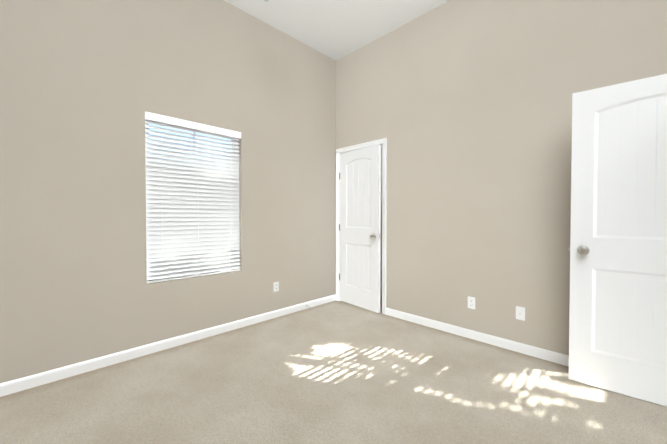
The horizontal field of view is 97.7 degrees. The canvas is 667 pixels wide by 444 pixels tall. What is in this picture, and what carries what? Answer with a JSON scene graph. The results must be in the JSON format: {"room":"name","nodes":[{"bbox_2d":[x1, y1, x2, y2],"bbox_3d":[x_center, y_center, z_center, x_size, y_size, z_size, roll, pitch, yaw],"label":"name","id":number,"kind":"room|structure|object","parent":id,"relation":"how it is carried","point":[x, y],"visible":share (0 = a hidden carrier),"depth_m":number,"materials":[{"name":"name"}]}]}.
{"room":"empty bedroom","nodes":[
{"label":"empty bedroom","id":0,"kind":"room"},
{"bbox_2d":[0,0,335,382],"bbox_3d":[-1.309,-0.551,2.848,5.390,3.350,0.140,-1,1,-45],"label":"wall","id":1,"kind":"structure","parent":0,"point":[85,85],"depth_m":2.40,"materials":[{"name":"paint"}]},
{"bbox_2d":[0,294,335,396],"bbox_3d":[-1.520,1.088,2.556,4.400,0.083,0.013,-1,1,-45],"label":"baseboard","id":2,"kind":"structure","parent":1,"relation":"attached to","point":[25,383],"depth_m":2.44,"materials":[{"name":"white wood"}]},
{"bbox_2d":[145,111,240,282],"bbox_3d":[-1.332,-0.209,2.831,0.877,1.470,0.141,-1,1,-45],"label":"window blind","id":3,"kind":"structure","parent":1,"relation":"in","point":[192,211],"depth_m":2.76,"materials":[{"name":"white plastic"}]},
{"bbox_2d":[274,282,278,291],"bbox_3d":[-0.668,0.758,3.406,0.070,0.114,0.007,-1,1,-45],"label":"outlet","id":4,"kind":"object","parent":1,"relation":"attached to","point":[276,286],"visible":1,"depth_m":3.40,"materials":[{"name":"white plastic"}]},
{"bbox_2d":[0,293,666,443],"bbox_3d":[0.387,1.212,1.179,5.390,0.120,4.940,-1,1,-45],"label":"floor","id":5,"kind":"structure","parent":0,"point":[337,372],"depth_m":1.90,"materials":[{"name":"carpet"}]},
{"bbox_2d":[224,0,448,60],"bbox_3d":[0.387,-2.257,1.121,5.390,0.120,4.940,-1,1,-45],"label":"ceiling","id":6,"kind":"structure","parent":0,"point":[335,30],"depth_m":3.18,"materials":[{"name":"paint"}]},
{"bbox_2d":[380,148,381,292],"bbox_3d":[0.743,-0.572,4.076,0.750,3.350,1.020,-1,1,-45],"label":"wall","id":7,"kind":"structure","parent":0,"point":[381,229],"depth_m":4.46,"materials":[{"name":"paint"}]},
{"bbox_2d":[336,0,666,354],"bbox_3d":[1.770,-0.544,2.432,0.120,3.350,4.800,-1,1,-45],"label":"wall","id":8,"kind":"structure","parent":0,"point":[464,107],"depth_m":2.69,"materials":[{"name":"paint"}]},
{"bbox_2d":[339,144,380,312],"bbox_3d":[0.330,0.081,3.782,0.171,2.030,0.727,-1,1,-40],"label":"closet door","id":9,"kind":"structure","parent":8,"relation":"in","point":[360,219],"depth_m":3.73,"materials":[{"name":"white wood"}]},
{"bbox_2d":[336,138,386,314],"bbox_3d":[0.382,0.050,3.833,0.155,2.115,0.840,-1,1,-45],"label":"trim","id":10,"kind":"structure","parent":8,"relation":"attached to","point":[382,142],"depth_m":3.54,"materials":[{"name":"white wood"}]},
{"bbox_2d":[468,296,474,308],"bbox_3d":[1.329,0.779,2.806,0.007,0.114,0.070,-1,1,-45],"label":"outlet","id":11,"kind":"object","parent":8,"relation":"attached to","point":[471,302],"visible":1,"depth_m":2.80,"materials":[{"name":"white plastic"}]},
{"bbox_2d":[386,308,568,366],"bbox_3d":[1.534,1.087,2.601,0.013,0.083,2.555,-1,1,-45],"label":"baseboard","id":12,"kind":"structure","parent":8,"relation":"attached to","point":[548,355],"depth_m":2.70,"materials":[{"name":"white wood"}]},
{"bbox_2d":[516,306,524,320],"bbox_3d":[1.613,0.791,2.516,0.015,0.114,0.070,-1,1,-45],"label":"outlet plate","id":13,"kind":"object","parent":8,"relation":"attached to","point":[520,313],"visible":1,"depth_m":2.52,"materials":[{"name":"white plastic"}]},
{"bbox_2d":[568,74,666,406],"bbox_3d":[2.004,0.115,1.820,0.833,2.030,0.171,1,1,40],"label":"entry door","id":14,"kind":"structure","parent":8,"relation":"in","point":[617,249],"depth_m":1.91,"materials":[{"name":"white wood"}]}
]}

